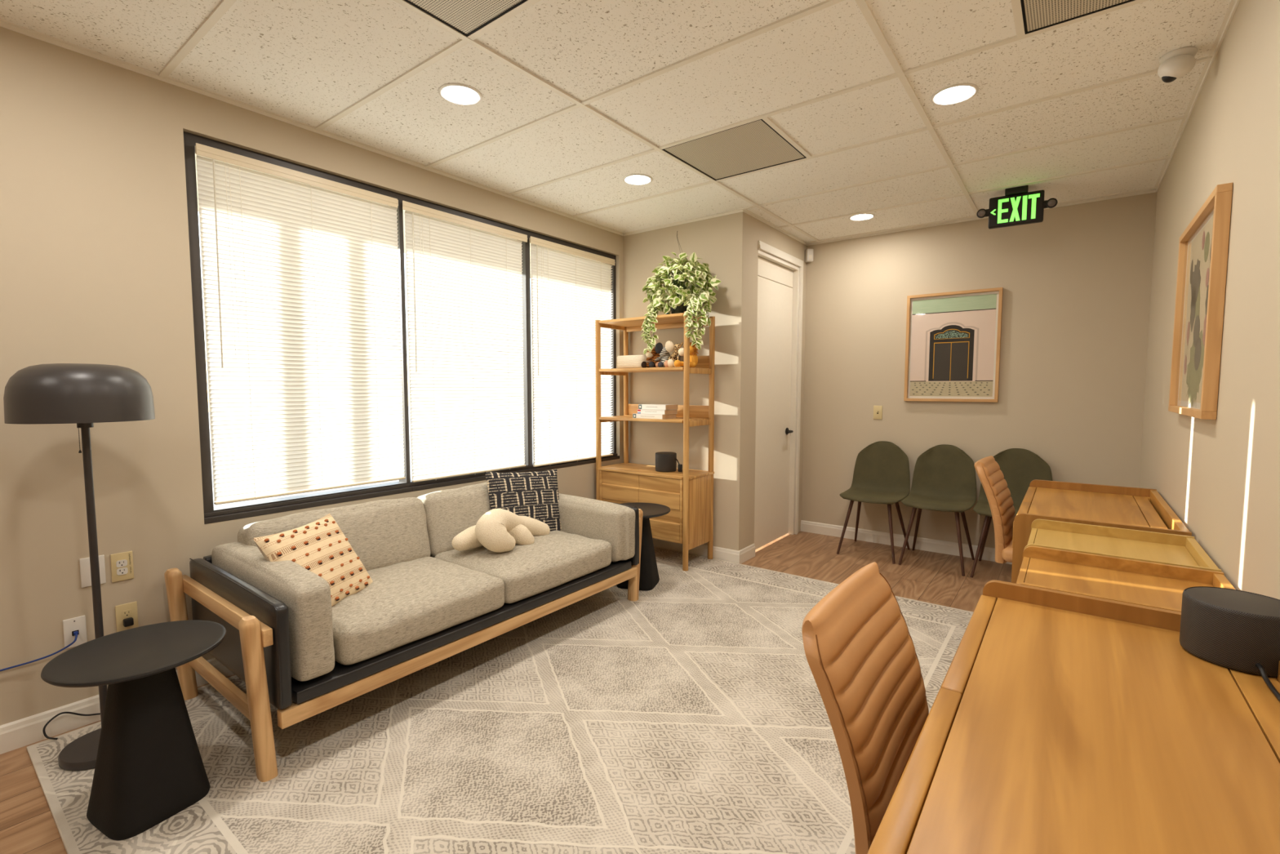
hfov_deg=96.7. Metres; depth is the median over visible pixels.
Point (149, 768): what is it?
side table
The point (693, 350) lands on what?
toy
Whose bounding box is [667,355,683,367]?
toy
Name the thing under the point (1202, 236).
print
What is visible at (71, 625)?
jack
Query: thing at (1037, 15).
ceiling vent
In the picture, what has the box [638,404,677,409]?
book
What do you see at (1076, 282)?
wall
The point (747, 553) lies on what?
baseboard
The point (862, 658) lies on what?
desk chair
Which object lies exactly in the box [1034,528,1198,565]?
tray
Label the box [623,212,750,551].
wall
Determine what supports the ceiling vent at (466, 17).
in the ceiling
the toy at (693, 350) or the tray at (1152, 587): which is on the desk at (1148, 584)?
the tray at (1152, 587)
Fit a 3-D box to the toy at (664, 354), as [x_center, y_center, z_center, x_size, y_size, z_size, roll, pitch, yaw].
[0.156,-0.535,4.269,0.125,0.193,0.166,3,5,37]
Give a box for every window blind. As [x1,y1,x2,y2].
[195,142,405,504]
[402,200,527,482]
[528,235,615,466]
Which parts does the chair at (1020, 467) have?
leg, leg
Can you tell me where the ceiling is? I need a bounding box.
[0,0,1231,241]
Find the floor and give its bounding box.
[0,531,1012,853]
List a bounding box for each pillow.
[252,513,373,606]
[484,468,561,531]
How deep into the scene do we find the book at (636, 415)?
4.27 m
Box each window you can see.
[182,131,412,524]
[400,194,533,491]
[527,230,619,471]
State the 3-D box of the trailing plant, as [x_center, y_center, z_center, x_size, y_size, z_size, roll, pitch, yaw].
[0.299,-1.010,4.187,0.615,0.954,0.473,3,5,41]
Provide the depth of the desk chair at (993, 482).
3.06 m
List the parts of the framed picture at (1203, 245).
frame rail, picture glass, frame rail, frame rail, frame rail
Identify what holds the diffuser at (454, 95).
attached to the recessed light at (460, 94)
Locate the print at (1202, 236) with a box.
[1193,215,1213,403]
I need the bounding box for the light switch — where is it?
[873,405,882,419]
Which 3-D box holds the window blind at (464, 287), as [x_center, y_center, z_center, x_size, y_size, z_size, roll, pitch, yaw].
[-1.076,-0.499,3.657,0.044,1.622,0.926,3,5,37]
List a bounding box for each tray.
[1024,557,1213,609]
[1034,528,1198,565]
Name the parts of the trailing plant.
pot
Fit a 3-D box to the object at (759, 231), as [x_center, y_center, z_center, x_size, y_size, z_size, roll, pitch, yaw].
[1.112,-0.312,4.801,0.120,2.622,1.132,3,5,37]
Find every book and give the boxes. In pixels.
[632,413,675,418]
[637,408,677,414]
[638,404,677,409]
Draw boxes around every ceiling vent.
[404,0,527,36]
[662,119,806,180]
[1020,0,1134,34]
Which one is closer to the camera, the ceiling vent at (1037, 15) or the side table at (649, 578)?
the ceiling vent at (1037, 15)
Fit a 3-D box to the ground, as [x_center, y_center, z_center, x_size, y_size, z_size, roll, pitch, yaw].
[-14.223,0.329,17.117,36.730,0.130,70.000,3,5,37]
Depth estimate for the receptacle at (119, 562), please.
2.32 m
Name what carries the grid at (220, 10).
attached to the ceiling
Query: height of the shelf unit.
1.850 m
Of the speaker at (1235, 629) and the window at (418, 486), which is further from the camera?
the window at (418, 486)
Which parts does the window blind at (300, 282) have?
lift cord, ladder cord, rail, ladder cord, ladder cord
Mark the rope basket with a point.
(625, 361)
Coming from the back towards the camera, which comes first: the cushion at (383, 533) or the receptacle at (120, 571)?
the cushion at (383, 533)
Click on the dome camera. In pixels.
(1176, 64)
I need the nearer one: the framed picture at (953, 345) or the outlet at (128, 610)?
the outlet at (128, 610)
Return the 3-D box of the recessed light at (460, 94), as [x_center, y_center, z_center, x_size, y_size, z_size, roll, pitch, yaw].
[-0.791,-1.463,2.511,0.186,0.006,0.186,3,5,37]
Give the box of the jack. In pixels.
[62,615,87,648]
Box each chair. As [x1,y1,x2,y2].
[801,561,928,853]
[836,440,910,563]
[897,444,976,575]
[969,448,1052,577]
[973,455,1015,563]
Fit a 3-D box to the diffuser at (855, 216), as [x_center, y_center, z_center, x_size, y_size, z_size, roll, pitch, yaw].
[1.679,-1.590,4.315,0.151,0.004,0.151,-4,5,-41]
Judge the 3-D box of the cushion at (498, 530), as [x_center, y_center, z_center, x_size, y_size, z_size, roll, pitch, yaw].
[-0.746,0.558,3.205,0.298,0.253,0.622,2,4,24]
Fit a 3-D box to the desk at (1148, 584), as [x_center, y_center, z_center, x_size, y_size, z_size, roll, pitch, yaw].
[1.369,0.823,1.651,0.485,0.793,0.476,3,5,37]
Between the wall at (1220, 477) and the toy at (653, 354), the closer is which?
the wall at (1220, 477)
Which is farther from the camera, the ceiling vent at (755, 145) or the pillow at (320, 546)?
the ceiling vent at (755, 145)
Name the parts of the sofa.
leg, arm rail, leg, rail, leg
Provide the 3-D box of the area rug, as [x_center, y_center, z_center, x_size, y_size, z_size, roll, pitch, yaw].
[-0.057,1.145,2.663,2.836,0.012,3.562,3,5,37]
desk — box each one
[866,579,1279,853]
[1011,479,1191,583]
[1016,545,1235,612]
[1023,519,1221,571]
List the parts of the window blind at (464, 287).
lift cord, ladder cord, rail, ladder cord, ladder cord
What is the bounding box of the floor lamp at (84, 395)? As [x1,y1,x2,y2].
[3,363,155,770]
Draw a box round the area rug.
[26,546,973,853]
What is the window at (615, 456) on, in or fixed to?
in the wall at (95, 255)
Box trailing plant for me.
[640,236,720,354]
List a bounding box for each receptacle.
[115,559,127,567]
[116,567,128,575]
[121,608,132,617]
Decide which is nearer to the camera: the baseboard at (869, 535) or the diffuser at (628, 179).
the diffuser at (628, 179)
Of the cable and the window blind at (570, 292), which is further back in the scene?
the window blind at (570, 292)
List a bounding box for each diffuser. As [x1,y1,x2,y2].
[442,86,478,103]
[625,175,649,183]
[851,214,872,219]
[934,86,973,103]
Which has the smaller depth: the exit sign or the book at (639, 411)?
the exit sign
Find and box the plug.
[123,617,133,626]
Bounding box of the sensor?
[804,248,813,262]
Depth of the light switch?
4.83 m
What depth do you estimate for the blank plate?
2.25 m
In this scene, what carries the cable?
attached to the jack
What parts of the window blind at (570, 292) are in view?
lift cord, ladder cord, rail, ladder cord, ladder cord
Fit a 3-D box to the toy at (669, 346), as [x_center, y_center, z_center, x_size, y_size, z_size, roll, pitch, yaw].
[0.210,-0.537,4.223,0.177,0.202,0.144,-2,4,-24]
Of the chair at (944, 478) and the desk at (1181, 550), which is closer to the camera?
the desk at (1181, 550)
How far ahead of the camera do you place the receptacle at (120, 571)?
2.33 m
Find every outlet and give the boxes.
[110,551,133,582]
[115,600,138,631]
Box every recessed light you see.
[438,83,482,105]
[622,173,653,185]
[848,213,875,221]
[930,83,978,105]
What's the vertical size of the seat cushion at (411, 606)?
0.201 m
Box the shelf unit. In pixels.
[595,311,715,570]
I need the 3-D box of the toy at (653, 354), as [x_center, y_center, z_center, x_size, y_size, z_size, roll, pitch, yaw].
[0.098,-0.526,4.319,0.126,0.165,0.165,3,5,37]
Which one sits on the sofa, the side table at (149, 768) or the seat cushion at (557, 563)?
the seat cushion at (557, 563)
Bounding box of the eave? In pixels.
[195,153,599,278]
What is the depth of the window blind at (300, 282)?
2.84 m
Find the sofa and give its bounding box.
[164,482,643,782]
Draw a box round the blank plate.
[79,555,106,587]
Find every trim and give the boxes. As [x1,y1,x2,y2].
[0,0,1239,245]
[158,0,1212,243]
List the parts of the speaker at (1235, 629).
plate, cord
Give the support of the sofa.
on the area rug
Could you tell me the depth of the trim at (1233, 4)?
2.83 m
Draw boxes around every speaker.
[655,451,682,471]
[1179,586,1279,702]
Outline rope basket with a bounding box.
[617,355,652,368]
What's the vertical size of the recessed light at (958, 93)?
0.006 m
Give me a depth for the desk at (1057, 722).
0.93 m
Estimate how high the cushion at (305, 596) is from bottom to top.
0.386 m
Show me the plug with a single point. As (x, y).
(129, 621)
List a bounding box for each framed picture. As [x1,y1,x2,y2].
[903,287,1003,402]
[1168,182,1232,419]
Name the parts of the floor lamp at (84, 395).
power cord, lamp shade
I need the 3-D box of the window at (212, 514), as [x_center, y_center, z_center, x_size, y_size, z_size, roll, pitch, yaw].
[-1.691,-0.450,2.925,0.122,1.713,1.008,3,5,37]
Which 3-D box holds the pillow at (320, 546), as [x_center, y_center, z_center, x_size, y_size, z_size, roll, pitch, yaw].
[-1.336,0.576,2.382,0.246,0.336,0.430,1,4,8]
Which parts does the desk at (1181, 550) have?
panel, panel, rail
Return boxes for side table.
[40,619,226,839]
[616,502,670,591]
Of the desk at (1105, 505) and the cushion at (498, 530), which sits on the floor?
the desk at (1105, 505)
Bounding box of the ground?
[208,403,533,506]
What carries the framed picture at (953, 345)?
attached to the wall at (1076, 282)
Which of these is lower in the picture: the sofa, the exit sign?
the sofa
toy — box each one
[640,347,660,367]
[648,342,670,367]
[655,340,683,367]
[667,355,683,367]
[674,342,698,367]
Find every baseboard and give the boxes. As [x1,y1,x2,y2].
[0,657,234,754]
[652,537,740,563]
[738,543,755,564]
[800,520,1012,564]
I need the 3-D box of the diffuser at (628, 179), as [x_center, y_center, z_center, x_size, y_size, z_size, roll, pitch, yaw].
[-0.014,-1.536,3.539,0.151,0.004,0.151,-1,4,-19]
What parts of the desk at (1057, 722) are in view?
drawer, drawer, panel, rail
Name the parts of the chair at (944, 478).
leg, leg, leg, leg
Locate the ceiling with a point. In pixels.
(308, 62)
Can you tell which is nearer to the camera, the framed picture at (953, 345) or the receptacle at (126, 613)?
the receptacle at (126, 613)
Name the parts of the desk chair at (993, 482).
seat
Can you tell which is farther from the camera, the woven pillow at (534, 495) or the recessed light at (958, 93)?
the woven pillow at (534, 495)
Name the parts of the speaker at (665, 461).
plate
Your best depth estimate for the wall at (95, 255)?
2.27 m
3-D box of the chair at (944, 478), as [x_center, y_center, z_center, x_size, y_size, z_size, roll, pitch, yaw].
[2.264,0.594,4.317,0.461,0.887,0.516,3,5,37]
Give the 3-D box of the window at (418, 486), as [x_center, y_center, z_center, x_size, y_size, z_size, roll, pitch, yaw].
[-1.099,-0.504,3.704,0.122,1.713,0.952,3,5,37]
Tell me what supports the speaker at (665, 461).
on the shelf unit
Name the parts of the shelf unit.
post, rail, rail, rail, drawer, drawer, post, drawer, drawer, rail, post, cabinet rail, rail, rail, rail, post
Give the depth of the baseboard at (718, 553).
4.46 m
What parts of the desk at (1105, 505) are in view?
drawer, drawer, panel, panel, rail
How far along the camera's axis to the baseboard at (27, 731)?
2.18 m
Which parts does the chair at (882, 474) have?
leg, leg, leg, leg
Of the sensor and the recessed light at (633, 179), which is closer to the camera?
the recessed light at (633, 179)
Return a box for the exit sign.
[976,185,1057,229]
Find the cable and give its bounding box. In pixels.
[0,631,78,671]
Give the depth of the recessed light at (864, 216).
4.30 m
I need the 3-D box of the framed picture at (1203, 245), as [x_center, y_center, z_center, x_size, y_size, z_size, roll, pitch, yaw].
[2.144,-0.430,2.200,0.037,0.765,0.825,3,5,37]
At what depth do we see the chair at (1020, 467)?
4.15 m
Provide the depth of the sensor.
5.05 m
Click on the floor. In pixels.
(28, 825)
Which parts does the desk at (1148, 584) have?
panel, panel, rail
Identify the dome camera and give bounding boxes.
[1157,46,1197,82]
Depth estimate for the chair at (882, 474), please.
4.68 m
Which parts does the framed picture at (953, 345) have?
frame rail, frame rail, frame rail, frame rail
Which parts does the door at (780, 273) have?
transom panel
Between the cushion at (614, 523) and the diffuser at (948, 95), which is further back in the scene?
the cushion at (614, 523)
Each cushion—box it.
[211,541,334,681]
[237,497,431,570]
[331,556,504,665]
[416,482,490,557]
[434,529,611,603]
[452,508,550,552]
[558,493,635,561]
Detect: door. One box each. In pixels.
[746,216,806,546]
[754,240,803,549]
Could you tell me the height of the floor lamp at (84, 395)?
1.402 m
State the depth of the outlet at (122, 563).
2.33 m
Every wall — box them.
[0,26,623,725]
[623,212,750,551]
[801,191,1157,547]
[1138,0,1279,599]
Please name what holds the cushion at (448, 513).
on the sofa

